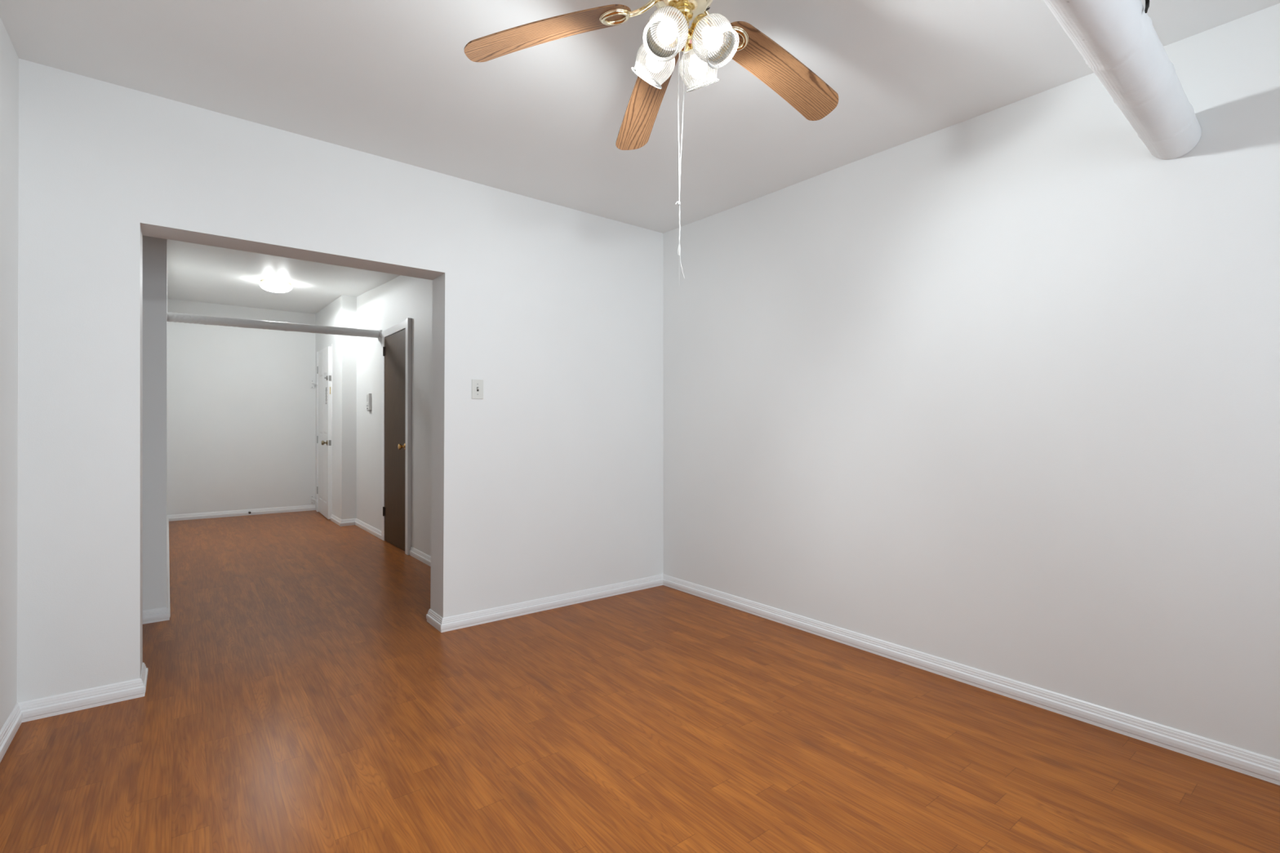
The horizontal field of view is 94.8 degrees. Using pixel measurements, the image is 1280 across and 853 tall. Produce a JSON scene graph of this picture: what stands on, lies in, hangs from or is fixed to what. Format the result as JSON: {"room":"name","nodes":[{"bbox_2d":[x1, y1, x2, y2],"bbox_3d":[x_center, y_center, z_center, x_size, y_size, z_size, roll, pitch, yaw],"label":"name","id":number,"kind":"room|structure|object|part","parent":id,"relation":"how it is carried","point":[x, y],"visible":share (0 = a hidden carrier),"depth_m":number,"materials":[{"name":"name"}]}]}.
{"room":"empty living room","nodes":[
{"label":"empty living room","id":0,"kind":"room"},
{"bbox_2d":[0,17,18,730],"bbox_3d":[-1.071,-0.293,0.391,0.200,2.900,4.933,0,0,-38],"label":"wall","id":1,"kind":"structure","parent":0,"point":[9,59],"depth_m":2.19,"materials":[{"name":"paint"}]},
{"bbox_2d":[0,702,22,762],"bbox_3d":[-1.015,1.119,0.494,0.020,0.076,4.633,0,0,-38],"label":"baseboard","id":2,"kind":"structure","parent":1,"relation":"attached to","point":[14,721],"depth_m":2.17,"materials":[{"name":"paint"}]},
{"bbox_2d":[142,235,167,610],"bbox_3d":[-4.986,-0.280,4.951,1.635,2.900,4.820,0,0,-38],"label":"wall","id":3,"kind":"structure","parent":0,"point":[154,249],"depth_m":3.52,"materials":[{"name":"paint"}]},
{"bbox_2d":[142,607,170,624],"bbox_3d":[-3.449,1.127,3.077,1.555,0.076,0.020,0,0,-38],"label":"baseboard","id":4,"kind":"structure","parent":3,"relation":"attached to","point":[153,615],"depth_m":3.51,"materials":[{"name":"paint"}]},
{"bbox_2d":[166,515,170,614],"bbox_3d":[-4.353,1.134,5.428,0.020,0.076,4.840,0,0,-39],"label":"baseboard","id":5,"kind":"structure","parent":3,"relation":"attached to","point":[167,518],"depth_m":4.58,"materials":[{"name":"paint"}]},
{"bbox_2d":[167,312,382,350],"bbox_3d":[-3.396,-0.909,5.636,1.774,0.226,0.151,0,0,-38],"label":"pipe","id":6,"kind":"object","parent":3,"relation":"attached to","point":[171,317],"visible":1,"depth_m":5.56,"materials":[{"name":"paint"}]},
{"bbox_2d":[166,298,315,515],"bbox_3d":[-5.171,-0.271,7.991,2.115,2.900,0.200,0,0,-38],"label":"wall","id":7,"kind":"structure","parent":0,"point":[241,421],"depth_m":7.77,"materials":[{"name":"paint"}]},
{"bbox_2d":[167,504,315,521],"bbox_3d":[-5.226,1.141,7.805,1.635,0.076,0.020,0,0,-38],"label":"baseboard","id":8,"kind":"structure","parent":7,"relation":"attached to","point":[303,508],"depth_m":7.75,"materials":[{"name":"paint"}]},
{"bbox_2d":[167,239,399,314],"bbox_3d":[-3.904,-1.552,5.165,3.600,0.336,5.900,0,0,-38],"label":"ceiling","id":9,"kind":"structure","parent":0,"point":[197,273],"depth_m":6.06,"materials":[{"name":"paint"}]},
{"bbox_2d":[258,279,292,293],"bbox_3d":[-3.875,-1.486,6.266,0.305,0.109,0.305,0,0,-38],"label":"ceiling lamp","id":10,"kind":"object","parent":9,"relation":"attached to","point":[265,284],"visible":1,"depth_m":6.27,"materials":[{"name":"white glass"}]},
{"bbox_3d":[-3.812,-1.476,6.290,0.052,0.052,0.052,0,0,-38],"label":"light bulb","id":11,"kind":"part","parent":10,"relation":"part of","materials":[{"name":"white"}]},
{"bbox_2d":[315,295,356,519],"bbox_3d":[-3.929,-0.271,7.737,0.320,2.901,1.730,0,0,-38],"label":"wall","id":12,"kind":"structure","parent":0,"point":[342,312],"depth_m":7.04,"materials":[{"name":"paint"}]},
{"bbox_2d":[310,495,316,503],"bbox_3d":[-4.550,1.030,8.219,0.050,0.110,0.203,0,0,-42],"label":"wall bracket","id":13,"kind":"object","parent":12,"relation":"attached to","point":[312,497],"visible":1,"depth_m":8.28,"materials":[{"name":"paint"}]},
{"bbox_3d":[-4.614,1.030,8.289,0.050,0.110,0.010,0,0,-38],"label":"plate","id":14,"kind":"part","parent":13,"relation":"part of","materials":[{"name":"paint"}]},
{"bbox_2d":[310,380,317,388],"bbox_3d":[-4.550,-0.595,8.223,0.050,0.110,0.203,0,0,-42],"label":"wall bracket","id":15,"kind":"object","parent":12,"relation":"attached to","point":[312,382],"visible":1,"depth_m":8.29,"materials":[{"name":"paint"}]},
{"bbox_3d":[-4.614,-0.595,8.293,0.050,0.110,0.010,0,0,-38],"label":"plate","id":16,"kind":"part","parent":15,"relation":"part of","materials":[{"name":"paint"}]},
{"bbox_2d":[315,343,332,519],"bbox_3d":[-4.177,0.071,7.806,0.225,2.215,1.024,0,0,-38],"label":"door","id":17,"kind":"structure","parent":12,"relation":"in","point":[324,357],"depth_m":7.66,"materials":[{"name":"paint"}]},
{"bbox_3d":[-3.978,0.205,7.423,0.068,0.068,0.068,0,0,-38],"label":"knob","id":18,"kind":"part","parent":17,"relation":"part of","materials":[{"name":"gold metal"}]},
{"bbox_2d":[330,514,341,526],"bbox_3d":[-3.696,1.139,7.159,0.020,0.076,0.578,0,0,-38],"label":"baseboard","id":19,"kind":"structure","parent":12,"relation":"attached to","point":[335,519],"depth_m":7.16,"materials":[{"name":"paint"}]},
{"bbox_2d":[340,518,355,526],"bbox_3d":[-3.461,1.138,6.988,0.180,0.076,0.020,0,0,-38],"label":"baseboard","id":20,"kind":"structure","parent":12,"relation":"attached to","point":[344,522],"depth_m":6.98,"materials":[{"name":"paint"}]},
{"bbox_2d":[17,58,662,702],"bbox_3d":[-1.676,-0.285,3.057,4.521,2.901,0.215,0,0,-38],"label":"wall","id":21,"kind":"structure","parent":0,"point":[548,483],"depth_m":2.99,"materials":[{"name":"paint"}]},
{"bbox_2d":[17,678,146,722],"bbox_3d":[-2.289,1.125,2.425,0.389,0.076,0.020,0,0,-38],"label":"baseboard","id":22,"kind":"structure","parent":21,"relation":"attached to","point":[46,707],"depth_m":2.42,"materials":[{"name":"paint"}]},
{"bbox_2d":[140,662,148,694],"bbox_3d":[-2.216,1.125,2.631,0.020,0.076,0.254,0,0,-38],"label":"baseboard","id":23,"kind":"structure","parent":21,"relation":"attached to","point":[144,676],"depth_m":2.62,"materials":[{"name":"paint"}]},
{"bbox_2d":[426,608,442,632],"bbox_3d":[-1.194,1.128,3.429,0.020,0.076,0.254,0,0,-38],"label":"baseboard","id":24,"kind":"structure","parent":21,"relation":"attached to","point":[433,618],"depth_m":3.42,"materials":[{"name":"paint"}]},
{"bbox_2d":[471,379,483,399],"bbox_3d":[-0.956,-0.220,3.472,0.071,0.115,0.018,0,0,-38],"label":"light switch","id":25,"kind":"object","parent":21,"relation":"attached to","point":[477,384],"visible":1,"depth_m":3.47,"materials":[{"name":"white plastic"}]},
{"bbox_2d":[440,573,662,632],"bbox_3d":[-0.476,1.129,3.841,1.660,0.076,0.020,0,0,-38],"label":"baseboard","id":26,"kind":"structure","parent":21,"relation":"attached to","point":[479,617],"depth_m":3.73,"materials":[{"name":"paint"}]},
{"bbox_2d":[356,275,432,556],"bbox_3d":[-2.071,-0.278,5.488,0.160,2.901,4.102,0,0,-38],"label":"wall","id":27,"kind":"structure","parent":0,"point":[386,305],"depth_m":5.83,"materials":[{"name":"paint"}]},
{"bbox_2d":[355,518,381,539],"bbox_3d":[-3.042,1.137,6.582,0.020,0.076,1.175,0,0,-38],"label":"baseboard","id":28,"kind":"structure","parent":27,"relation":"attached to","point":[366,527],"depth_m":6.53,"materials":[{"name":"paint"}]},
{"bbox_2d":[366,393,371,411],"bbox_3d":[-3.009,-0.269,6.530,0.036,0.195,0.106,0,0,-38],"label":"intercom","id":29,"kind":"object","parent":27,"relation":"attached to","point":[368,395],"visible":1,"depth_m":6.50,"materials":[{"name":"white plastic"}]},
{"bbox_2d":[381,317,411,555],"bbox_3d":[-2.346,0.092,5.776,0.237,2.162,0.947,0,0,-38],"label":"door","id":30,"kind":"structure","parent":27,"relation":"in","point":[396,370],"depth_m":5.70,"materials":[{"name":"paint"}]},
{"bbox_3d":[-2.208,0.187,5.458,0.063,0.064,0.064,0,0,-38],"label":"knob","id":31,"kind":"part","parent":30,"relation":"part of","materials":[{"name":"gold metal"}]},
{"bbox_2d":[409,546,431,566],"bbox_3d":[-1.485,1.131,4.587,0.020,0.076,1.967,0,0,-38],"label":"baseboard","id":32,"kind":"structure","parent":27,"relation":"attached to","point":[420,556],"depth_m":5.12,"materials":[{"name":"paint"}]},
{"bbox_2d":[0,510,1279,852],"bbox_3d":[-1.959,1.206,3.561,4.900,0.080,11.270,0,0,-38],"label":"floor","id":33,"kind":"structure","parent":0,"point":[301,695],"depth_m":2.15,"materials":[{"name":"laminate"}]},
{"bbox_2d":[0,0,1279,233],"bbox_3d":[0.312,-1.463,1.487,3.525,0.222,4.753,0,0,-38],"label":"ceiling","id":34,"kind":"structure","parent":0,"point":[395,80],"depth_m":2.39,"materials":[{"name":"paint"}]},
{"bbox_2d":[464,0,838,278],"bbox_3d":[0.169,-0.911,1.779,1.239,0.994,1.265,0,0,-38],"label":"ceiling fan","id":35,"kind":"object","parent":34,"relation":"hanging from","point":[740,42],"visible":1,"depth_m":1.82,"materials":[{"name":"brown wood"}]},
{"bbox_3d":[-0.278,-1.191,1.788,0.503,0.133,0.135,0,0,3],"label":"blade","id":36,"kind":"part","parent":35,"relation":"part of","materials":[{"name":"brown wood"}]},
{"bbox_3d":[0.023,-1.190,2.162,0.135,0.133,0.503,0,0,-15],"label":"blade","id":37,"kind":"part","parent":35,"relation":"part of","materials":[{"name":"brown wood"}]},
{"bbox_3d":[0.042,-1.125,1.823,0.136,0.143,0.122,0,0,33],"label":"lamp shade","id":38,"kind":"part","parent":35,"relation":"part of","materials":[{"name":"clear glass"}]},
{"bbox_3d":[0.048,-1.133,1.820,0.060,0.070,0.060,0,0,-12],"label":"light bulb","id":39,"kind":"part","parent":35,"relation":"part of","materials":[{"name":"white glass"}]},
{"bbox_3d":[0.079,-1.179,1.797,0.065,0.054,0.070,0,0,-18],"label":"lamp arm","id":40,"kind":"part","parent":35,"relation":"part of","materials":[{"name":"metal"}]},
{"bbox_3d":[0.074,-1.126,1.679,0.122,0.143,0.136,0,0,33],"label":"lamp shade","id":41,"kind":"part","parent":35,"relation":"part of","materials":[{"name":"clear glass"}]},
{"bbox_3d":[0.077,-1.133,1.685,0.060,0.070,0.060,0,0,-12],"label":"light bulb","id":42,"kind":"part","parent":35,"relation":"part of","materials":[{"name":"white glass"}]},
{"bbox_3d":[0.097,-1.179,1.718,0.065,0.054,0.070,0,0,-6],"label":"lamp arm","id":43,"kind":"part","parent":35,"relation":"part of","materials":[{"name":"metal"}]},
{"bbox_2d":[669,15,679,26],"bbox_3d":[0.095,-1.171,1.712,0.032,0.045,0.045,0,0,33],"label":"bulb","id":44,"kind":"object","parent":35,"relation":"attached to","point":[669,15],"depth_m":1.70,"materials":[{"name":"white glass"}]},
{"bbox_3d":[0.121,-0.777,1.736,0.034,0.726,0.020,0,0,-38],"label":"pull cord","id":45,"kind":"part","parent":35,"relation":"part of","materials":[{"name":"white fabric"}]},
{"bbox_3d":[0.129,-0.899,1.734,0.028,0.475,0.013,0,0,-36],"label":"pull cord","id":46,"kind":"part","parent":35,"relation":"part of","materials":[{"name":"white fabric"}]},
{"bbox_3d":[0.130,-1.188,1.767,0.060,0.122,0.060,0,0,-38],"label":"light kit stem","id":47,"kind":"part","parent":35,"relation":"part of","materials":[{"name":"gold metal"}]},
{"bbox_3d":[0.160,-1.179,1.818,0.070,0.054,0.065,0,0,-18],"label":"lamp arm","id":48,"kind":"part","parent":35,"relation":"part of","materials":[{"name":"gold metal"}]},
{"bbox_3d":[0.183,-1.133,1.849,0.060,0.070,0.060,0,0,-12],"label":"light bulb","id":49,"kind":"part","parent":35,"relation":"part of","materials":[{"name":"white glass"}]},
{"bbox_3d":[0.186,-1.125,1.855,0.122,0.143,0.136,0,0,33],"label":"lamp shade","id":50,"kind":"part","parent":35,"relation":"part of","materials":[{"name":"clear glass"}]},
{"bbox_3d":[0.179,-1.179,1.734,0.070,0.054,0.065,0,0,-6],"label":"lamp arm","id":51,"kind":"part","parent":35,"relation":"part of","materials":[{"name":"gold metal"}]},
{"bbox_2d":[695,20,708,36],"bbox_3d":[0.185,-1.171,1.732,0.045,0.045,0.032,0,0,33],"label":"bulb","id":52,"kind":"object","parent":35,"relation":"attached to","point":[700,23],"depth_m":1.72,"materials":[{"name":"white glass"}]},
{"bbox_3d":[0.212,-1.133,1.714,0.060,0.070,0.060,0,0,-12],"label":"light bulb","id":53,"kind":"part","parent":35,"relation":"part of","materials":[{"name":"white glass"}]},
{"bbox_3d":[0.218,-1.126,1.711,0.136,0.143,0.122,0,0,33],"label":"lamp shade","id":54,"kind":"part","parent":35,"relation":"part of","materials":[{"name":"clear glass"}]},
{"bbox_3d":[0.472,-1.190,1.990,0.503,0.133,0.135,0,0,-33],"label":"blade","id":55,"kind":"part","parent":35,"relation":"part of","materials":[{"name":"brown wood"}]},
{"bbox_2d":[1144,0,1149,13],"bbox_3d":[1.194,-1.225,1.392,0.024,0.437,0.283,0,0,38],"label":"wire","id":56,"kind":"object","parent":34,"relation":"hanging from","point":[1147,2],"visible":1,"depth_m":1.44,"materials":[{"name":"black"}]},
{"bbox_2d":[662,3,1279,759],"bbox_3d":[1.672,-0.287,2.606,0.200,2.900,5.048,0,0,-38],"label":"wall","id":57,"kind":"structure","parent":0,"point":[997,392],"depth_m":2.52,"materials":[{"name":"paint"}]},
{"bbox_2d":[662,573,1279,785],"bbox_3d":[1.590,1.125,2.528,0.020,0.076,4.633,0,0,-38],"label":"baseboard","id":58,"kind":"structure","parent":57,"relation":"attached to","point":[1245,762],"depth_m":2.47,"materials":[{"name":"paint"}]},
{"bbox_2d":[1043,0,1201,159],"bbox_3d":[0.652,-1.020,1.046,3.325,0.175,0.148,0,0,-40],"label":"pipe","id":59,"kind":"object","parent":57,"relation":"attached to","point":[1117,40],"visible":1,"depth_m":1.60,"materials":[{"name":"white paint"}]}
]}

